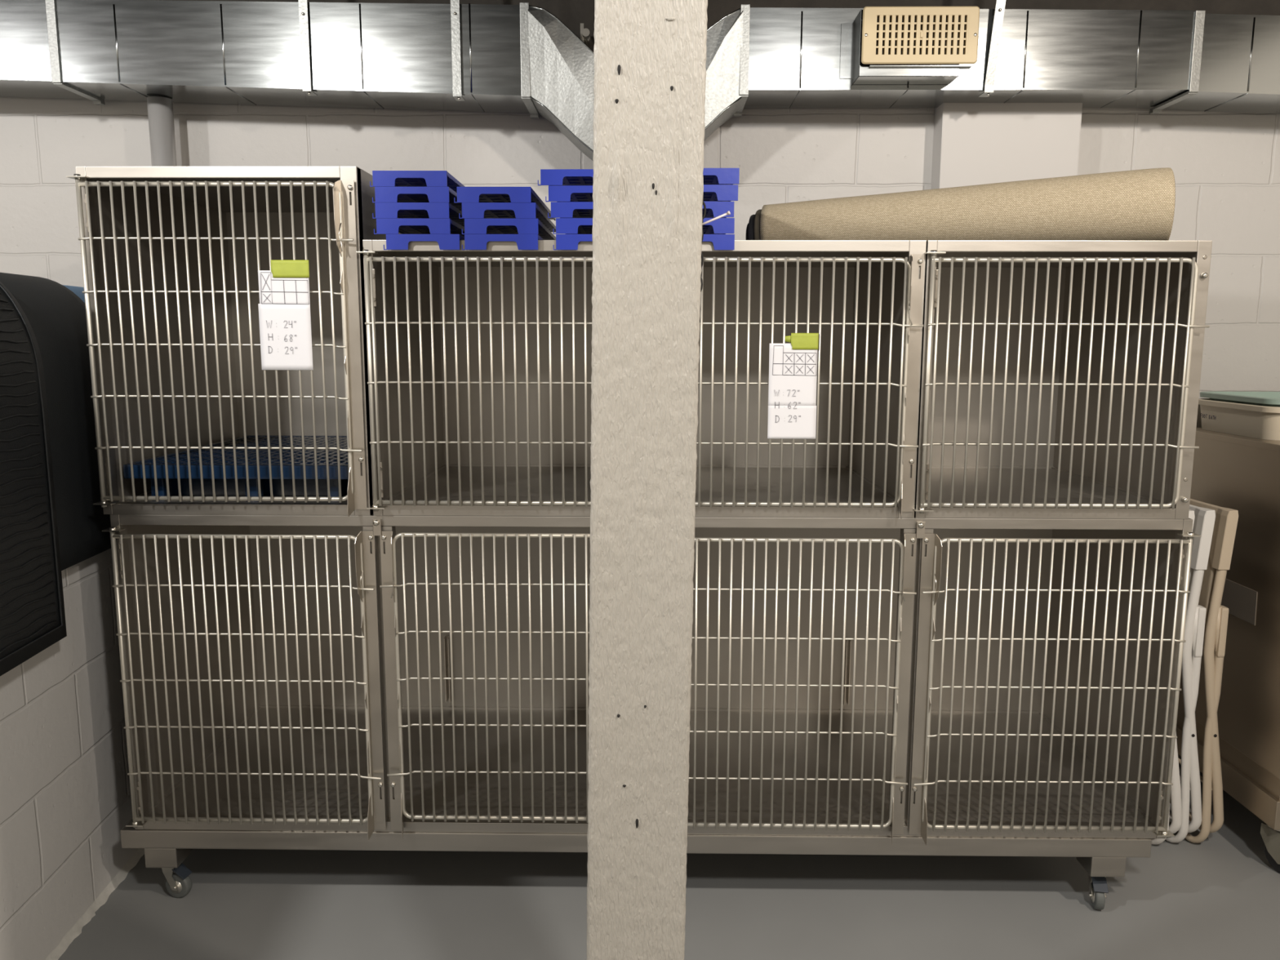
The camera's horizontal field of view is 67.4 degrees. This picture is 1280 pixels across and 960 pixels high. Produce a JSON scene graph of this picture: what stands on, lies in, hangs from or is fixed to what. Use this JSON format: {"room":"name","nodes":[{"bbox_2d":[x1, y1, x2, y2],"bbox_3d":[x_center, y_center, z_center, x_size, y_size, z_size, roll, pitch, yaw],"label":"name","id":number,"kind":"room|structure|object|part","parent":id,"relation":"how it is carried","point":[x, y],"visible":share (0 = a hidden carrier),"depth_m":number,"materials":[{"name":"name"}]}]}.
{"room":"animal kennel room","nodes":[
{"label":"animal kennel room","id":0,"kind":"room"},
{"bbox_2d":[0,548,138,959],"bbox_3d":[-1.312,0.537,0.968,0.201,1.360,3.890,-1,8,-4],"label":"wall","id":1,"kind":"structure","parent":0,"point":[65,798],"depth_m":2.17,"materials":[{"name":"white brick"}]},
{"bbox_2d":[0,281,66,675],"bbox_3d":[-1.365,0.006,1.557,0.329,0.809,0.915,-1,8,-4],"label":"rubber mat","id":2,"kind":"object","parent":1,"relation":"attached to","point":[33,614],"visible":1,"depth_m":1.93,"materials":[{"name":"black rubber"}]},
{"bbox_2d":[0,272,111,570],"bbox_3d":[-1.392,-0.097,1.870,0.290,0.649,0.965,-1,8,-4],"label":"mat","id":3,"kind":"object","parent":1,"relation":"on","point":[56,316],"visible":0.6,"depth_m":2.15,"materials":[{"name":"black rubber"}]},
{"bbox_2d":[62,284,84,302],"bbox_3d":[-1.446,-0.397,2.525,0.265,0.222,0.388,-1,8,-4],"label":"pad","id":4,"kind":"object","parent":1,"relation":"attached to","point":[78,291],"visible":0.06,"depth_m":2.40,"materials":[{"name":"blue fabric"}]},
{"bbox_2d":[44,848,144,959],"bbox_3d":[-1.281,1.056,2.029,0.021,0.026,1.828,-1,8,-4],"label":"trim","id":5,"kind":"structure","parent":1,"relation":"attached to","point":[76,930],"depth_m":2.29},
{"bbox_2d":[0,97,1279,427],"bbox_3d":[-0.185,-0.157,3.063,6.800,2.130,0.200,0,8,1],"label":"wall","id":6,"kind":"structure","parent":0,"point":[1225,166],"depth_m":2.85,"materials":[{"name":"white paint"}]},
{"bbox_2d":[57,771,1279,959],"bbox_3d":[-0.223,1.301,0.634,6.800,0.050,5.430,0,8,1],"label":"floor","id":7,"kind":"structure","parent":0,"point":[1217,897],"depth_m":2.32,"materials":[{"name":"grey paint"}]},
{"bbox_2d":[146,96,177,166],"bbox_3d":[-1.385,-0.090,2.910,0.067,2.036,0.067,0,8,1],"label":"conduit pipe","id":8,"kind":"object","parent":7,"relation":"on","point":[160,109],"visible":0.17,"depth_m":2.75,"materials":[{"name":"grey metal"}]},
{"bbox_2d":[120,818,1151,910],"bbox_3d":[-0.013,0.881,2.646,2.437,0.197,0.743,0,8,1],"label":"platform","id":9,"kind":"object","parent":7,"relation":"on","point":[166,850],"visible":0.44,"depth_m":2.27,"materials":[{"name":"silver metal"}]},
{"bbox_2d":[102,514,590,840],"bbox_3d":[-0.589,0.409,2.560,1.231,0.765,0.770,0,8,1],"label":"double kennel","id":10,"kind":"object","parent":9,"relation":"on","point":[371,673],"visible":0.81,"depth_m":2.46,"materials":[{"name":"silver metal"}]},
{"bbox_3d":[-1.192,0.464,2.216,0.010,0.721,0.010,0,8,1],"label":"hinge rod","id":11,"kind":"part","parent":10,"relation":"part of","materials":[{"name":"silver metal"}]},
{"bbox_2d":[66,166,401,516],"bbox_3d":[-0.910,-0.347,2.454,0.614,0.761,0.770,0,8,1],"label":"kennel","id":12,"kind":"object","parent":10,"relation":"on","point":[172,257],"depth_m":2.22,"materials":[{"name":"silver metal"}]},
{"bbox_3d":[-1.205,-0.297,2.104,0.010,0.722,0.010,0,8,1],"label":"hinge rod","id":13,"kind":"part","parent":12,"relation":"part of","materials":[{"name":"silver metal"}]},
{"bbox_3d":[-1.127,0.009,2.251,0.030,0.079,0.030,0,8,1],"label":"leg","id":14,"kind":"part","parent":12,"relation":"part of","materials":[{"name":"blue plastic"}]},
{"bbox_3d":[-0.917,-0.038,2.527,0.522,0.092,0.675,0,8,1],"label":"raised grate","id":15,"kind":"part","parent":12,"relation":"part of","materials":[{"name":"blue plastic"}]},
{"bbox_3d":[-0.905,0.009,2.248,0.030,0.079,0.030,0,8,1],"label":"leg","id":16,"kind":"part","parent":12,"relation":"part of","materials":[{"name":"blue plastic"}]},
{"bbox_2d":[257,259,313,369],"bbox_3d":[-0.769,-0.356,2.077,0.114,0.235,0.002,0,8,1],"label":"paper sign","id":17,"kind":"object","parent":12,"relation":"attached to","point":[284,305],"visible":1,"depth_m":2.08,"materials":[{"name":"white paper"}]},
{"bbox_3d":[-0.715,0.010,2.246,0.030,0.079,0.030,0,8,1],"label":"leg","id":18,"kind":"part","parent":12,"relation":"part of","materials":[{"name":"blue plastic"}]},
{"bbox_3d":[-0.637,-0.281,2.095,0.050,0.727,0.021,-8,12,-44],"label":"latch plate","id":19,"kind":"part","parent":12,"relation":"part of","materials":[{"name":"metal"}]},
{"bbox_3d":[-0.911,0.465,2.212,0.569,0.691,0.010,0,8,1],"label":"door","id":20,"kind":"part","parent":10,"relation":"part of","materials":[{"name":"silver metal"}]},
{"bbox_2d":[112,534,382,825],"bbox_3d":[-0.899,0.466,2.205,0.598,0.692,0.017,0,8,1],"label":"grille","id":21,"kind":"object","parent":10,"relation":"attached to","point":[366,552],"depth_m":2.21,"materials":[{"name":"silver metal"}]},
{"bbox_3d":[-0.624,0.478,2.206,0.050,0.731,0.021,-8,12,-44],"label":"latch plate","id":22,"kind":"part","parent":10,"relation":"part of","materials":[{"name":"metal"}]},
{"bbox_3d":[-0.563,0.478,2.205,0.021,0.731,0.050,-8,11,-43],"label":"latch plate","id":23,"kind":"part","parent":10,"relation":"part of","materials":[{"name":"metal"}]},
{"bbox_2d":[355,240,592,516],"bbox_3d":[-0.297,-0.269,2.457,0.614,0.607,0.770,0,8,1],"label":"kennel","id":24,"kind":"object","parent":10,"relation":"on","point":[479,367],"visible":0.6,"depth_m":2.50,"materials":[{"name":"silver metal"}]},
{"bbox_3d":[-0.591,-0.213,2.108,0.010,0.572,0.010,0,8,1],"label":"hinge rod","id":25,"kind":"part","parent":24,"relation":"part of","materials":[{"name":"silver metal"}]},
{"bbox_2d":[383,234,464,249],"bbox_3d":[-0.468,-0.549,2.314,0.164,0.033,0.509,0,8,1],"label":"plastic tray","id":26,"kind":"object","parent":24,"relation":"on","point":[393,242],"visible":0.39,"depth_m":2.06,"materials":[{"name":"blue plastic"}]},
{"bbox_2d":[373,217,464,236],"bbox_3d":[-0.487,-0.581,2.309,0.164,0.033,0.509,0,8,0],"label":"plastic tray","id":27,"kind":"object","parent":26,"relation":"on","point":[384,225],"visible":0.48,"depth_m":2.06,"materials":[{"name":"blue plastic"}]},
{"bbox_2d":[372,202,464,226],"bbox_3d":[-0.488,-0.614,2.304,0.164,0.033,0.509,0,8,1],"label":"plastic tray","id":28,"kind":"object","parent":27,"relation":"on","point":[383,210],"visible":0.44,"depth_m":2.05,"materials":[{"name":"blue plastic"}]},
{"bbox_2d":[372,186,462,211],"bbox_3d":[-0.487,-0.646,2.298,0.164,0.033,0.509,0,8,0],"label":"plastic tray","id":29,"kind":"object","parent":28,"relation":"on","point":[383,194],"visible":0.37,"depth_m":2.05,"materials":[{"name":"blue plastic"}]},
{"bbox_2d":[369,170,465,192],"bbox_3d":[-0.492,-0.678,2.293,0.164,0.033,0.509,0,8,0],"label":"plastic tray","id":30,"kind":"object","parent":29,"relation":"on","point":[380,178],"visible":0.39,"depth_m":2.04,"materials":[{"name":"blue plastic"}]},
{"bbox_3d":[-0.411,-0.690,2.296,0.003,0.009,0.500,0,8,0],"label":"rail","id":31,"kind":"part","parent":30,"relation":"part of","materials":[{"name":"blue plastic"}]},
{"bbox_3d":[-0.407,-0.658,2.301,0.003,0.009,0.500,0,8,0],"label":"rail","id":32,"kind":"part","parent":29,"relation":"part of","materials":[{"name":"blue plastic"}]},
{"bbox_3d":[-0.408,-0.625,2.306,0.004,0.009,0.500,0,8,0],"label":"rail","id":33,"kind":"part","parent":28,"relation":"part of","materials":[{"name":"blue plastic"}]},
{"bbox_3d":[-0.407,-0.593,2.311,0.003,0.009,0.500,0,8,1],"label":"rail","id":34,"kind":"part","parent":27,"relation":"part of","materials":[{"name":"blue plastic"}]},
{"bbox_2d":[462,234,543,249],"bbox_3d":[-0.296,-0.548,2.312,0.164,0.033,0.509,0,8,1],"label":"plastic tray","id":35,"kind":"object","parent":24,"relation":"on","point":[472,242],"visible":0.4,"depth_m":2.06,"materials":[{"name":"blue plastic"}]},
{"bbox_2d":[462,218,555,239],"bbox_3d":[-0.296,-0.581,2.307,0.164,0.033,0.510,0,8,1],"label":"plastic tray","id":36,"kind":"object","parent":35,"relation":"on","point":[472,226],"visible":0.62,"depth_m":2.06,"materials":[{"name":"blue plastic"}]},
{"bbox_2d":[458,202,555,232],"bbox_3d":[-0.301,-0.613,2.301,0.164,0.033,0.509,0,8,1],"label":"plastic tray","id":37,"kind":"object","parent":36,"relation":"on","point":[469,210],"visible":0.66,"depth_m":2.05,"materials":[{"name":"blue plastic"}]},
{"bbox_2d":[453,186,555,220],"bbox_3d":[-0.310,-0.645,2.296,0.164,0.033,0.509,0,8,1],"label":"plastic tray","id":38,"kind":"object","parent":37,"relation":"on","point":[464,194],"visible":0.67,"depth_m":2.04,"materials":[{"name":"blue plastic"}]},
{"bbox_3d":[-0.230,-0.657,2.298,0.003,0.009,0.500,0,8,1],"label":"rail","id":39,"kind":"part","parent":38,"relation":"part of","materials":[{"name":"blue plastic"}]},
{"bbox_3d":[-0.221,-0.625,2.303,0.003,0.009,0.500,0,8,1],"label":"rail","id":40,"kind":"part","parent":37,"relation":"part of","materials":[{"name":"blue plastic"}]},
{"bbox_3d":[-0.216,-0.592,2.308,0.003,0.009,0.500,0,8,1],"label":"rail","id":41,"kind":"part","parent":36,"relation":"part of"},
{"bbox_2d":[553,234,592,249],"bbox_3d":[-0.102,-0.547,2.309,0.164,0.033,0.509,0,8,0],"label":"plastic tray","id":42,"kind":"object","parent":24,"relation":"on","point":[563,242],"visible":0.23,"depth_m":2.06,"materials":[{"name":"blue plastic"}]},
{"bbox_2d":[552,217,592,234],"bbox_3d":[-0.101,-0.580,2.304,0.164,0.033,0.509,0,8,1],"label":"plastic tray","id":43,"kind":"object","parent":42,"relation":"on","point":[563,225],"visible":0.25,"depth_m":2.05,"materials":[{"name":"blue plastic"}]},
{"bbox_2d":[547,201,593,217],"bbox_3d":[-0.110,-0.614,2.299,0.164,0.033,0.509,0,8,1],"label":"plastic tray","id":44,"kind":"object","parent":43,"relation":"on","point":[558,209],"visible":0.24,"depth_m":2.05,"materials":[{"name":"blue plastic"}]},
{"bbox_2d":[545,185,593,201],"bbox_3d":[-0.115,-0.647,2.293,0.164,0.033,0.509,0,8,1],"label":"plastic tray","id":45,"kind":"object","parent":44,"relation":"on","point":[556,193],"visible":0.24,"depth_m":2.04,"materials":[{"name":"blue plastic"}]},
{"bbox_2d":[537,168,593,185],"bbox_3d":[-0.130,-0.680,2.288,0.164,0.033,0.509,0,8,1],"label":"plastic tray","id":46,"kind":"object","parent":45,"relation":"on","point":[548,176],"visible":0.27,"depth_m":2.04,"materials":[{"name":"blue plastic"}]},
{"bbox_2d":[379,533,589,822],"bbox_3d":[-0.288,0.461,2.196,0.598,0.687,0.017,0,8,1],"label":"grille","id":47,"kind":"object","parent":10,"relation":"attached to","point":[389,585],"depth_m":2.20,"materials":[{"name":"silver metal"}]},
{"bbox_3d":[-0.276,0.459,2.203,0.569,0.686,0.010,0,8,1],"label":"door","id":48,"kind":"part","parent":10,"relation":"part of","materials":[{"name":"silver metal"}]},
{"bbox_3d":[-0.013,0.807,2.635,2.437,0.046,0.743,0,8,1],"label":"frame","id":49,"kind":"part","parent":9,"relation":"part of","materials":[{"name":"silver metal"}]},
{"bbox_2d":[687,516,1201,845],"bbox_3d":[0.630,0.414,2.544,1.231,0.765,0.770,0,8,1],"label":"double kennel","id":50,"kind":"object","parent":9,"relation":"on","point":[923,677],"visible":0.75,"depth_m":2.44,"materials":[{"name":"silver metal"}]},
{"bbox_3d":[0.308,0.472,2.196,0.569,0.691,0.010,0,8,1],"label":"door","id":51,"kind":"part","parent":50,"relation":"part of","materials":[{"name":"silver metal"}]},
{"bbox_2d":[688,537,916,831],"bbox_3d":[0.320,0.473,2.189,0.598,0.692,0.017,0,8,1],"label":"grille","id":52,"kind":"object","parent":50,"relation":"attached to","point":[906,593],"depth_m":2.19,"materials":[{"name":"silver metal"}]},
{"bbox_2d":[694,240,926,518],"bbox_3d":[0.313,-0.266,2.449,0.614,0.607,0.770,0,8,1],"label":"kennel","id":53,"kind":"object","parent":50,"relation":"on","point":[864,300],"visible":0.62,"depth_m":2.43,"materials":[{"name":"silver metal"}]},
{"bbox_2d":[702,234,734,249],"bbox_3d":[0.124,-0.546,2.306,0.164,0.033,0.509,0,8,1],"label":"plastic tray","id":54,"kind":"object","parent":53,"relation":"on","point":[720,242],"visible":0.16,"depth_m":2.05,"materials":[{"name":"blue plastic"}]},
{"bbox_2d":[702,217,734,234],"bbox_3d":[0.121,-0.580,2.301,0.164,0.033,0.509,0,8,0],"label":"plastic tray","id":55,"kind":"object","parent":54,"relation":"on","point":[721,225],"visible":0.16,"depth_m":2.05,"materials":[{"name":"blue plastic"}]},
{"bbox_2d":[702,201,733,217],"bbox_3d":[0.120,-0.614,2.295,0.164,0.033,0.509,0,8,0],"label":"plastic tray","id":56,"kind":"object","parent":55,"relation":"on","point":[713,209],"visible":0.16,"depth_m":2.04,"materials":[{"name":"blue plastic"}]},
{"bbox_2d":[703,184,737,201],"bbox_3d":[0.128,-0.647,2.290,0.164,0.033,0.509,0,8,0],"label":"plastic tray","id":57,"kind":"object","parent":56,"relation":"on","point":[712,193],"visible":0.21,"depth_m":2.04,"materials":[{"name":"blue plastic"}]},
{"bbox_2d":[702,168,739,184],"bbox_3d":[0.132,-0.681,2.284,0.164,0.033,0.509,0,8,1],"label":"plastic tray","id":58,"kind":"object","parent":57,"relation":"on","point":[711,175],"visible":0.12,"depth_m":2.03,"materials":[{"name":"blue plastic"}]},
{"bbox_2d":[767,333,818,439],"bbox_3d":[0.333,-0.204,2.085,0.106,0.229,0.004,0,8,1],"label":"paper sign","id":59,"kind":"object","parent":53,"relation":"attached to","point":[793,366],"visible":1,"depth_m":2.09,"materials":[{"name":"white paper"}]},
{"bbox_3d":[0.586,-0.200,2.090,0.050,0.573,0.021,-8,12,-44],"label":"latch plate","id":60,"kind":"part","parent":53,"relation":"part of","materials":[{"name":"metal"}]},
{"bbox_3d":[0.595,0.483,2.190,0.050,0.731,0.021,-8,12,-44],"label":"latch plate","id":61,"kind":"part","parent":50,"relation":"part of","materials":[{"name":"metal"}]},
{"bbox_3d":[0.656,0.483,2.189,0.021,0.731,0.050,-8,11,-43],"label":"latch plate","id":62,"kind":"part","parent":50,"relation":"part of","materials":[{"name":"metal"}]},
{"bbox_2d":[913,538,1190,833],"bbox_3d":[0.931,0.475,2.181,0.598,0.694,0.017,0,8,1],"label":"grille","id":63,"kind":"object","parent":50,"relation":"attached to","point":[930,562],"depth_m":2.18,"materials":[{"name":"silver metal"}]},
{"bbox_3d":[0.943,0.473,2.188,0.569,0.693,0.010,0,8,1],"label":"door","id":64,"kind":"part","parent":50,"relation":"part of","materials":[{"name":"silver metal"}]},
{"bbox_2d":[913,240,1212,519],"bbox_3d":[0.922,-0.265,2.447,0.614,0.607,0.758,0,8,1],"label":"kennel","id":65,"kind":"object","parent":50,"relation":"on","point":[1060,379],"visible":0.96,"depth_m":2.33,"materials":[{"name":"silver metal"}]},
{"bbox_3d":[0.628,-0.208,2.092,0.010,0.572,0.010,0,8,1],"label":"hinge rod","id":66,"kind":"part","parent":65,"relation":"part of","materials":[{"name":"silver metal"}]},
{"bbox_2d":[746,167,1175,240],"bbox_3d":[0.742,-0.643,2.332,0.973,0.175,0.174,3,9,18],"label":"roll","id":67,"kind":"object","parent":65,"relation":"on","point":[1134,205],"visible":0.71,"depth_m":2.24,"materials":[{"name":"carpet"}]},
{"bbox_3d":[1.224,0.474,2.184,0.010,0.723,0.010,0,8,1],"label":"hinge rod","id":68,"kind":"part","parent":50,"relation":"part of","materials":[{"name":"silver metal"}]},
{"bbox_2d":[586,0,707,959],"bbox_3d":[0.004,0.035,1.307,0.169,2.260,0.146,0,8,1],"label":"wooden post","id":69,"kind":"object","parent":7,"relation":"on","point":[650,58],"visible":1,"depth_m":1.23,"materials":[{"name":"beige paint"}]},
{"bbox_2d":[700,193,706,309],"bbox_3d":[0.081,-0.302,1.315,0.015,0.191,0.011,-4,10,-29],"label":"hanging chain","id":70,"kind":"object","parent":69,"relation":"hanging from","point":[704,203],"visible":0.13,"depth_m":1.31,"materials":[{"name":"metal"}]},
{"bbox_2d":[702,210,730,225],"bbox_3d":[0.100,-0.355,1.306,0.047,0.022,0.005,1,8,7],"label":"cable tie","id":71,"kind":"object","parent":69,"relation":"attached to","point":[728,213],"visible":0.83,"depth_m":1.30,"materials":[{"name":"white plastic"}]},
{"bbox_2d":[1151,509,1195,844],"bbox_3d":[1.404,0.507,2.694,0.093,0.926,0.404,0,8,1],"label":"folding chair","id":72,"kind":"object","parent":7,"relation":"on","point":[1175,790],"visible":0.07,"depth_m":2.54,"materials":[{"name":"white metal"}]},
{"bbox_3d":[1.393,0.633,2.712,0.047,0.672,0.397,0,8,1],"label":"leg frame","id":73,"kind":"part","parent":72,"relation":"part of","materials":[{"name":"white metal"}]},
{"bbox_3d":[1.404,0.505,2.693,0.093,0.869,0.399,0,8,1],"label":"leg frame","id":74,"kind":"part","parent":72,"relation":"part of","materials":[{"name":"white metal"}]},
{"bbox_3d":[1.387,0.126,2.638,0.045,0.156,0.404,0,8,1],"label":"backrest","id":75,"kind":"part","parent":72,"relation":"part of","materials":[{"name":"white plastic"}]},
{"bbox_2d":[1165,504,1215,842],"bbox_3d":[1.462,0.506,2.703,0.093,0.926,0.404,0,8,1],"label":"folding chair","id":76,"kind":"object","parent":7,"relation":"on","point":[1204,520],"visible":0.41,"depth_m":2.50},
{"bbox_3d":[1.452,0.632,2.721,0.047,0.672,0.397,0,8,1],"label":"leg frame","id":77,"kind":"part","parent":76,"relation":"part of","materials":[{"name":"white metal"}]},
{"bbox_3d":[1.462,0.504,2.703,0.093,0.869,0.399,0,8,1],"label":"leg frame","id":78,"kind":"part","parent":76,"relation":"part of","materials":[{"name":"white metal"}]},
{"bbox_3d":[1.435,0.252,2.666,0.034,0.325,0.340,0,8,1],"label":"seat","id":79,"kind":"part","parent":76,"relation":"part of","materials":[{"name":"white plastic"}]},
{"bbox_3d":[1.445,0.125,2.647,0.045,0.156,0.404,0,8,1],"label":"backrest","id":80,"kind":"part","parent":76,"relation":"part of","materials":[{"name":"white plastic"}]},
{"bbox_2d":[1168,498,1238,843],"bbox_3d":[1.520,0.506,2.702,0.093,0.926,0.404,0,8,1],"label":"folding chair","id":81,"kind":"object","parent":7,"relation":"on","point":[1226,520],"visible":0.38,"depth_m":2.50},
{"bbox_3d":[1.510,0.632,2.721,0.047,0.672,0.397,0,8,1],"label":"leg frame","id":82,"kind":"part","parent":81,"relation":"part of","materials":[{"name":"beige metal"}]},
{"bbox_3d":[1.520,0.504,2.702,0.093,0.869,0.399,0,8,1],"label":"leg frame","id":83,"kind":"part","parent":81,"relation":"part of","materials":[{"name":"beige metal"}]},
{"bbox_3d":[1.493,0.252,2.665,0.034,0.325,0.340,0,8,1],"label":"seat","id":84,"kind":"part","parent":81,"relation":"part of","materials":[{"name":"white plastic"}]},
{"bbox_3d":[1.503,0.125,2.646,0.045,0.156,0.404,0,8,1],"label":"backrest","id":85,"kind":"part","parent":81,"relation":"part of","materials":[{"name":"beige plastic"}]},
{"bbox_2d":[1176,427,1279,872],"bbox_3d":[1.966,0.431,2.646,0.722,1.096,0.637,0,8,1],"label":"cart","id":86,"kind":"object","parent":7,"relation":"on","point":[1241,473],"visible":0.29,"depth_m":2.53,"materials":[{"name":"beige metal"}]},
{"bbox_3d":[1.967,0.804,2.714,0.720,0.077,0.610,0,8,1],"label":"rail","id":87,"kind":"part","parent":86,"relation":"part of","materials":[{"name":"beige metal"}]},
{"bbox_2d":[1198,398,1279,440],"bbox_3d":[1.851,-0.171,2.671,0.433,0.088,0.389,0,8,1],"label":"tub","id":88,"kind":"object","parent":86,"relation":"on","point":[1261,422],"visible":0.94,"depth_m":2.62,"materials":[{"name":"beige plastic"}]},
{"bbox_2d":[1200,391,1279,407],"bbox_3d":[1.851,-0.187,2.669,0.417,0.099,0.374,0,8,1],"label":"lid","id":89,"kind":"object","parent":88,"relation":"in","point":[1259,398],"visible":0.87,"depth_m":2.70,"materials":[{"name":"green plastic"}]},
{"bbox_3d":[1.607,0.324,2.575,0.002,0.089,0.160,0,8,1],"label":"blank plate","id":90,"kind":"part","parent":86,"relation":"part of","materials":[{"name":"metal"}]},
{"bbox_2d":[166,0,1279,50],"bbox_3d":[-0.218,-1.217,0.265,6.800,0.780,5.430,0,8,1],"label":"ceiling","id":91,"kind":"structure","parent":0,"point":[572,13],"depth_m":2.77,"materials":[{"name":"white paint"}]},
{"bbox_2d":[0,0,1279,161],"bbox_3d":[0.014,-1.089,2.690,5.200,0.442,0.217,0,8,1],"label":"air duct","id":92,"kind":"object","parent":91,"relation":"hanging from","point":[522,58],"visible":0.89,"depth_m":2.59,"materials":[{"name":"silver metal"}]},
{"bbox_2d":[297,0,317,95],"bbox_3d":[-0.901,-1.421,2.567,0.024,0.749,0.054,0,8,1],"label":"strap","id":93,"kind":"object","parent":92,"relation":"attached to","point":[303,4],"visible":1,"depth_m":2.58,"materials":[{"name":"metal"}]},
{"bbox_2d":[450,0,465,101],"bbox_3d":[-0.494,-1.412,2.562,0.024,0.763,0.054,0,8,1],"label":"strap","id":94,"kind":"object","parent":92,"relation":"attached to","point":[455,4],"visible":1,"depth_m":2.58,"materials":[{"name":"metal"}]},
{"bbox_2d":[580,23,591,47],"bbox_3d":[-0.153,-1.253,2.720,0.028,0.062,0.100,0,8,1],"label":"pipe stub","id":95,"kind":"object","parent":92,"relation":"attached to","point":[585,37],"visible":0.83,"depth_m":2.69,"materials":[{"name":"metal"}]},
{"bbox_2d":[852,6,979,84],"bbox_3d":[0.722,-1.139,2.517,0.300,0.166,0.104,0,8,1],"label":"air vent","id":96,"kind":"object","parent":92,"relation":"attached to","point":[891,35],"visible":1,"depth_m":2.47,"materials":[{"name":"beige plastic"}]},
{"bbox_2d":[874,14,968,54],"bbox_3d":[0.724,-1.146,2.472,0.240,0.096,0.016,0,8,1],"label":"grille","id":97,"kind":"object","parent":96,"relation":"attached to","point":[894,34],"depth_m":2.47,"materials":[{"name":"beige plastic"}]},
{"bbox_2d":[977,0,1005,97],"bbox_3d":[0.951,-1.405,2.510,0.040,0.754,0.132,-3,9,-19],"label":"strap","id":98,"kind":"object","parent":92,"relation":"attached to","point":[1000,4],"visible":1,"depth_m":2.55,"materials":[{"name":"metal"}]},
{"bbox_2d":[930,102,1082,189],"bbox_3d":[1.058,-0.142,2.909,0.395,2.150,0.095,0,8,1],"label":"wall","id":99,"kind":"structure","parent":0,"point":[975,144],"depth_m":2.74,"materials":[{"name":"white paint"}]}
]}

